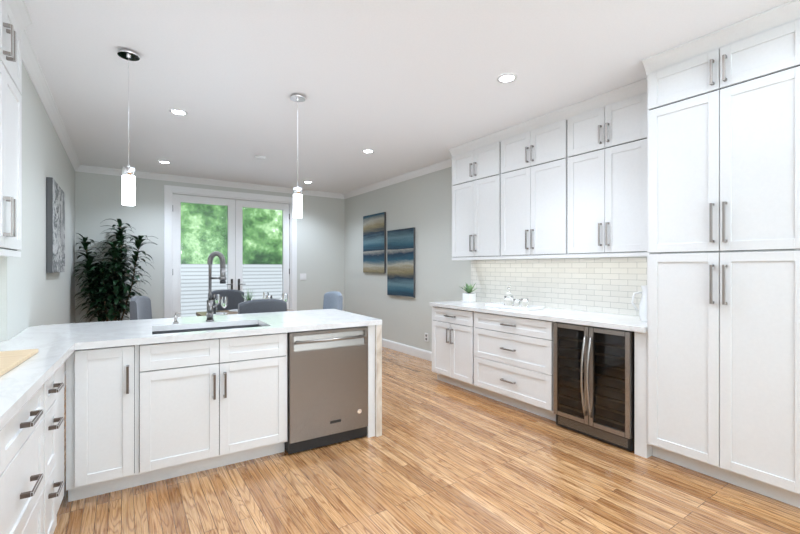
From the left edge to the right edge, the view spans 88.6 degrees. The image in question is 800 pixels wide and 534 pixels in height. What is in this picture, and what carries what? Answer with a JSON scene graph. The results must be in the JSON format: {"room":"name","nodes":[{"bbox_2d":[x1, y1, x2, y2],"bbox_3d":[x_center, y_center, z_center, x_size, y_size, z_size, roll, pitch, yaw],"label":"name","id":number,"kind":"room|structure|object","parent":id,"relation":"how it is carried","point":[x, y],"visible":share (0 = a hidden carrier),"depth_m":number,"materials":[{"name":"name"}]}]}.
{"room":"kitchen","nodes":[
{"label":"kitchen","id":0,"kind":"room"},
{"bbox_2d":[0,63,74,372],"bbox_3d":[-3.826,-0.045,3.802,0.986,2.750,4.270,0,0,-34],"label":"wall","id":1,"kind":"structure","parent":0,"point":[33,293],"depth_m":3.16,"materials":[{"name":"paint"}]},
{"bbox_2d":[0,0,27,255],"bbox_3d":[-2.074,-0.752,1.861,0.398,1.334,0.906,0,0,-34],"label":"upper cabinet","id":2,"kind":"object","parent":1,"relation":"attached to","point":[15,20],"depth_m":2.12,"materials":[{"name":"paint"}]},
{"bbox_2d":[21,29,79,170],"bbox_3d":[-3.351,-1.377,4.034,0.060,0.085,4.120,0,0,-34],"label":"crown molding","id":3,"kind":"structure","parent":1,"relation":"attached to","point":[30,62],"depth_m":3.25,"materials":[{"name":"paint"}]},
{"bbox_2d":[46,177,64,272],"bbox_3d":[-3.265,-0.360,3.899,0.043,0.820,0.920,0,0,-34],"label":"art","id":4,"kind":"object","parent":1,"relation":"attached to","point":[55,228],"visible":0.93,"depth_m":3.62,"materials":[{"name":"fabric"}]},
{"bbox_2d":[64,371,65,387],"bbox_3d":[-3.538,1.265,4.270,0.016,0.130,3.520,0,0,-34],"label":"baseboard","id":5,"kind":"structure","parent":1,"relation":"attached to","point":[64,379],"depth_m":4.60,"materials":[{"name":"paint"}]},
{"bbox_2d":[75,171,344,322],"bbox_3d":[-2.854,-0.045,6.953,4.164,2.750,0.150,0,0,-34],"label":"wall","id":6,"kind":"structure","parent":0,"point":[320,240],"depth_m":6.26,"materials":[{"name":"paint"}]},
{"bbox_2d":[76,165,343,198],"bbox_3d":[-2.795,-1.377,6.866,4.164,0.085,0.060,0,0,-34],"label":"crown molding","id":7,"kind":"structure","parent":6,"relation":"attached to","point":[118,172],"depth_m":6.60,"materials":[{"name":"paint"}]},
{"bbox_2d":[164,185,296,317],"bbox_3d":[-2.805,0.033,6.974,2.110,2.595,0.170,0,0,-34],"label":"door frame","id":8,"kind":"structure","parent":6,"relation":"attached to","point":[169,191],"depth_m":6.59,"materials":[{"name":"paint"}]},
{"bbox_2d":[173,194,289,317],"bbox_3d":[-2.790,0.086,6.952,1.906,2.464,0.105,0,0,-34],"label":"doors","id":9,"kind":"structure","parent":6,"relation":"in","point":[234,249],"depth_m":6.93,"materials":[{"name":"paint"}]},
{"bbox_2d":[300,273,305,279],"bbox_3d":[-1.789,0.180,7.578,0.120,0.120,0.010,0,0,-34],"label":"light switch","id":10,"kind":"object","parent":6,"relation":"attached to","point":[302,276],"visible":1,"depth_m":7.58,"materials":[{"name":"paint"}]},
{"bbox_2d":[25,0,790,193],"bbox_3d":[-0.634,-1.445,2.943,5.300,0.050,9.280,0,0,-34],"label":"ceiling","id":11,"kind":"structure","parent":0,"point":[400,87],"depth_m":2.99,"materials":[{"name":"paint"}]},
{"bbox_2d":[117,48,139,205],"bbox_3d":[-1.794,-0.915,2.711,0.124,1.010,0.124,0,0,-34],"label":"pendant light","id":12,"kind":"object","parent":11,"relation":"hanging from","point":[128,185],"visible":1,"depth_m":2.69,"materials":[{"name":"white glass"}]},
{"bbox_2d":[158,161,170,163],"bbox_3d":[-3.184,-1.417,5.544,0.150,0.006,0.150,0,0,-34],"label":"recessed light","id":13,"kind":"object","parent":11,"relation":"in","point":[165,162],"visible":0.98,"depth_m":5.56,"materials":[{"name":"paint"}]},
{"bbox_2d":[169,109,187,115],"bbox_3d":[-2.027,-1.417,3.755,0.150,0.006,0.150,0,0,-34],"label":"recessed light","id":14,"kind":"object","parent":11,"relation":"in","point":[178,112],"visible":1,"depth_m":3.75,"materials":[{"name":"paint"}]},
{"bbox_2d":[255,155,264,159],"bbox_3d":[-1.798,-1.405,5.271,0.130,0.030,0.130,0,0,-34],"label":"smoke detector","id":15,"kind":"object","parent":11,"relation":"attached to","point":[259,157],"visible":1,"depth_m":5.23,"materials":[{"name":"paint"}]},
{"bbox_2d":[290,93,304,217],"bbox_3d":[-0.849,-0.915,3.401,0.124,1.010,0.124,0,0,-34],"label":"pendant light","id":16,"kind":"object","parent":11,"relation":"hanging from","point":[297,190],"visible":1,"depth_m":3.38,"materials":[{"name":"white glass"}]},
{"bbox_2d":[362,149,373,152],"bbox_3d":[-0.392,-1.417,5.019,0.150,0.006,0.150,0,0,-34],"label":"recessed light","id":17,"kind":"object","parent":11,"relation":"in","point":[367,151],"visible":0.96,"depth_m":5.02,"materials":[{"name":"paint"}]},
{"bbox_2d":[497,73,516,82],"bbox_3d":[0.804,-1.417,3.079,0.150,0.006,0.150,0,0,-34],"label":"recessed light","id":18,"kind":"object","parent":11,"relation":"in","point":[507,78],"visible":1,"depth_m":3.08,"materials":[{"name":"paint"}]},
{"bbox_2d":[53,346,799,533],"bbox_3d":[-0.634,1.380,2.943,5.300,0.100,9.280,0,0,-34],"label":"floor","id":19,"kind":"structure","parent":0,"point":[439,457],"depth_m":2.45,"materials":[{"name":"brown wood"}]},
{"bbox_2d":[0,350,75,533],"bbox_3d":[-0.911,0.892,0.170,0.647,0.875,4.425,0,0,-31],"label":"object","id":20,"kind":"object","parent":19,"relation":"on","point":[32,442],"depth_m":1.65,"materials":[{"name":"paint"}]},
{"bbox_2d":[0,326,37,341],"bbox_3d":[-2.419,0.435,2.430,0.410,0.038,0.880,0,0,-34],"label":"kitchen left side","id":21,"kind":"object","parent":20,"relation":"on","point":[23,332],"visible":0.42,"depth_m":2.60,"materials":[{"name":"stone"}]},
{"bbox_2d":[73,219,156,321],"bbox_3d":[-3.857,0.337,5.604,0.928,1.986,0.895,0,0,-34],"label":"plant","id":22,"kind":"object","parent":19,"relation":"on","point":[117,277],"visible":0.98,"depth_m":5.49,"materials":[{"name":"green plant"}]},
{"bbox_2d":[130,296,151,319],"bbox_3d":[-2.940,0.840,5.000,0.545,0.980,0.480,0,0,-14],"label":"chair","id":23,"kind":"object","parent":19,"relation":"on","point":[140,307],"visible":0.33,"depth_m":4.94,"materials":[{"name":"grey fabric"}]},
{"bbox_2d":[76,332,287,499],"bbox_3d":[-1.461,0.892,2.813,1.222,0.875,0.636,0,0,-31],"label":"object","id":24,"kind":"object","parent":19,"relation":"on","point":[138,415],"depth_m":2.52,"materials":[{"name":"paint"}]},
{"bbox_2d":[0,309,381,430],"bbox_3d":[-0.351,0.550,1.097,2.568,0.270,5.430,0,0,-31],"label":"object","id":25,"kind":"object","parent":24,"relation":"on","point":[56,346],"visible":0.58,"depth_m":2.60,"materials":[{"name":"stone"}]},
{"bbox_2d":[0,349,38,376],"bbox_3d":[-1.741,0.405,1.664,0.300,0.020,0.570,0,0,-29],"label":"cutting board","id":26,"kind":"object","parent":25,"relation":"on","point":[10,360],"visible":0.96,"depth_m":1.79,"materials":[{"name":"brown wood"}]},
{"bbox_2d":[173,312,180,323],"bbox_3d":[-1.642,0.374,3.019,0.053,0.083,0.062,0,0,-31],"label":"soap pump","id":27,"kind":"object","parent":25,"relation":"on","point":[175,318],"visible":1,"depth_m":3.02,"materials":[{"name":"silver metal"}]},
{"bbox_2d":[206,251,225,321],"bbox_3d":[-1.411,0.147,3.137,0.132,0.537,0.192,0,0,-31],"label":"faucet","id":28,"kind":"object","parent":25,"relation":"on","point":[221,278],"visible":1,"depth_m":3.12,"materials":[{"name":"silver metal"}]},
{"bbox_2d":[208,289,243,310],"bbox_3d":[-2.410,0.830,5.789,0.480,1.000,0.545,0,0,-34],"label":"chair","id":29,"kind":"object","parent":19,"relation":"on","point":[235,298],"visible":0.23,"depth_m":5.98,"materials":[{"name":"grey fabric"}]},
{"bbox_2d":[196,309,292,315],"bbox_3d":[-1.887,0.950,5.125,1.080,0.760,0.900,0,0,-34],"label":"dining table","id":30,"kind":"object","parent":19,"relation":"on","point":[204,313],"visible":0.06,"depth_m":5.14,"materials":[{"name":"brown wood"}]},
{"bbox_2d":[212,294,237,314],"label":"glasses","id":31,"kind":"object","parent":30,"relation":"on","point":[216,299],"depth_m":4.90,"materials":[{"name":"clear glass"}]},
{"bbox_2d":[240,289,256,300],"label":"decor","id":32,"kind":"object","parent":30,"relation":"on","point":[248,295],"depth_m":5.13,"materials":[{"name":"green plant"}]},
{"bbox_2d":[263,292,272,298],"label":"decor","id":33,"kind":"object","parent":30,"relation":"on","point":[266,295],"depth_m":5.52,"materials":[{"name":"clear glass"}]},
{"bbox_2d":[281,294,287,301],"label":"decor","id":34,"kind":"object","parent":30,"relation":"on","point":[284,297],"depth_m":5.25,"materials":[{"name":"clear glass"}]},
{"bbox_2d":[238,299,286,313],"bbox_3d":[-1.527,0.830,4.400,0.480,1.000,0.545,0,0,-34],"label":"chair","id":35,"kind":"object","parent":19,"relation":"on","point":[261,306],"visible":0.31,"depth_m":4.16,"materials":[{"name":"grey fabric"}]},
{"bbox_2d":[323,291,342,309],"bbox_3d":[-1.117,0.840,5.722,0.545,0.980,0.480,0,0,-34],"label":"chair","id":36,"kind":"object","parent":19,"relation":"on","point":[333,299],"visible":0.29,"depth_m":5.83,"materials":[{"name":"blue fabric"}]},
{"bbox_2d":[367,325,381,437],"bbox_3d":[-0.448,0.892,3.629,0.109,0.875,0.995,0,0,-31],"label":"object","id":37,"kind":"object","parent":19,"relation":"on","point":[374,428],"depth_m":3.21,"materials":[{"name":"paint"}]},
{"bbox_2d":[285,326,367,453],"bbox_3d":[-0.656,0.896,3.265,0.612,0.868,0.638,0,0,-31],"label":"dishwasher","id":38,"kind":"object","parent":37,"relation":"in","point":[327,386],"visible":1,"depth_m":3.01,"materials":[{"name":"silver metal"}]},
{"bbox_2d":[432,306,651,457],"bbox_3d":[1.276,0.892,3.987,0.663,0.875,2.375,0,0,-34],"label":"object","id":39,"kind":"object","parent":19,"relation":"on","point":[508,360],"visible":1,"depth_m":3.86,"materials":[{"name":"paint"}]},
{"bbox_2d":[429,300,646,332],"bbox_3d":[1.279,0.434,3.995,0.650,0.039,2.385,0,0,-34],"label":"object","id":40,"kind":"object","parent":39,"relation":"on","point":[614,321],"visible":0.67,"depth_m":3.56,"materials":[{"name":"stone"}]},
{"bbox_2d":[459,283,475,301],"bbox_3d":[0.833,0.286,4.898,0.205,0.257,0.299,0,0,-34],"label":"potted plant","id":41,"kind":"object","parent":40,"relation":"on","point":[468,296],"visible":0.96,"depth_m":4.86,"materials":[{"name":"white ceramic"}]},
{"bbox_2d":[485,283,543,310],"bbox_3d":[1.155,0.291,4.171,0.260,0.246,0.540,0,0,-34],"label":"decanter","id":42,"kind":"object","parent":40,"relation":"on","point":[515,304],"visible":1,"depth_m":4.12,"materials":[{"name":"white ceramic"}]},
{"bbox_2d":[631,285,646,321],"bbox_3d":[1.902,0.275,3.152,0.185,0.279,0.160,0,0,-34],"label":"pitcher","id":43,"kind":"object","parent":40,"relation":"on","point":[643,309],"visible":0.48,"depth_m":3.14,"materials":[{"name":"white ceramic"}]},
{"bbox_2d":[554,322,633,450],"bbox_3d":[1.677,0.890,3.319,0.663,0.856,0.628,0,0,-34],"label":"wine fridge","id":44,"kind":"object","parent":39,"relation":"in","point":[593,382],"visible":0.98,"depth_m":3.12,"materials":[{"name":"black glass"}]},
{"bbox_2d":[642,0,799,507],"bbox_3d":[2.176,-0.044,2.650,0.677,2.749,0.847,0,0,-34],"label":"pantry","id":45,"kind":"object","parent":19,"relation":"on","point":[723,254],"visible":1,"depth_m":2.45,"materials":[{"name":"paint"}]},
{"bbox_2d":[345,167,640,351],"bbox_3d":[1.496,-0.045,4.390,0.150,2.750,9.280,0,0,-34],"label":"wall","id":46,"kind":"structure","parent":0,"point":[422,204],"depth_m":6.16,"materials":[{"name":"paint"}]},
{"bbox_2d":[363,212,385,272],"bbox_3d":[-0.448,-0.405,7.083,0.033,1.010,0.720,0,0,-34],"label":"art","id":47,"kind":"object","parent":46,"relation":"attached to","point":[374,243],"visible":1,"depth_m":7.04,"materials":[{"name":"fabric"}]},
{"bbox_2d":[343,158,451,198],"bbox_3d":[-0.125,-1.377,6.589,0.060,0.085,3.520,0,0,-34],"label":"crown molding","id":48,"kind":"structure","parent":46,"relation":"attached to","point":[419,172],"depth_m":6.34,"materials":[{"name":"paint"}]},
{"bbox_2d":[387,227,414,297],"bbox_3d":[0.010,-0.065,6.409,0.033,1.050,0.730,0,0,-34],"label":"art","id":49,"kind":"object","parent":46,"relation":"attached to","point":[400,262],"visible":1,"depth_m":6.36,"materials":[{"name":"fabric"}]},
{"bbox_2d":[382,338,431,360],"bbox_3d":[-0.118,1.265,6.618,0.016,0.130,3.480,0,0,-34],"label":"baseboard","id":50,"kind":"structure","parent":46,"relation":"attached to","point":[412,351],"depth_m":6.25,"materials":[{"name":"paint"}]},
{"bbox_2d":[449,134,492,257],"bbox_3d":[0.992,-0.765,4.704,0.328,1.310,0.832,0,0,-34],"label":"upper cabinet","id":51,"kind":"object","parent":46,"relation":"attached to","point":[472,162],"depth_m":4.65,"materials":[{"name":"paint"}]},
{"bbox_2d":[493,110,556,257],"bbox_3d":[1.408,-0.765,4.090,0.328,1.310,0.915,0,0,-34],"label":"upper cabinet","id":52,"kind":"object","parent":46,"relation":"attached to","point":[524,154],"depth_m":4.03,"materials":[{"name":"paint"}]},
{"bbox_2d":[471,257,646,315],"bbox_3d":[1.553,0.167,4.162,0.008,0.494,2.352,0,0,-34],"label":"backsplash","id":53,"kind":"structure","parent":46,"relation":"attached to","point":[608,285],"depth_m":4.02,"materials":[{"name":"tile"}]},
{"bbox_2d":[557,78,646,257],"bbox_3d":[1.837,-0.765,3.460,0.328,1.310,0.873,0,0,-34],"label":"upper cabinet","id":54,"kind":"object","parent":46,"relation":"attached to","point":[569,181],"depth_m":3.39,"materials":[{"name":"paint"}]},
{"label":"outside","id":55,"kind":"structure","parent":0,"visible":0},
{"bbox_2d":[181,202,281,316],"bbox_3d":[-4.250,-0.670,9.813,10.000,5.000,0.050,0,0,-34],"label":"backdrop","id":56,"kind":"structure","parent":55,"point":[254,244],"depth_m":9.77,"materials":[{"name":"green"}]}
]}

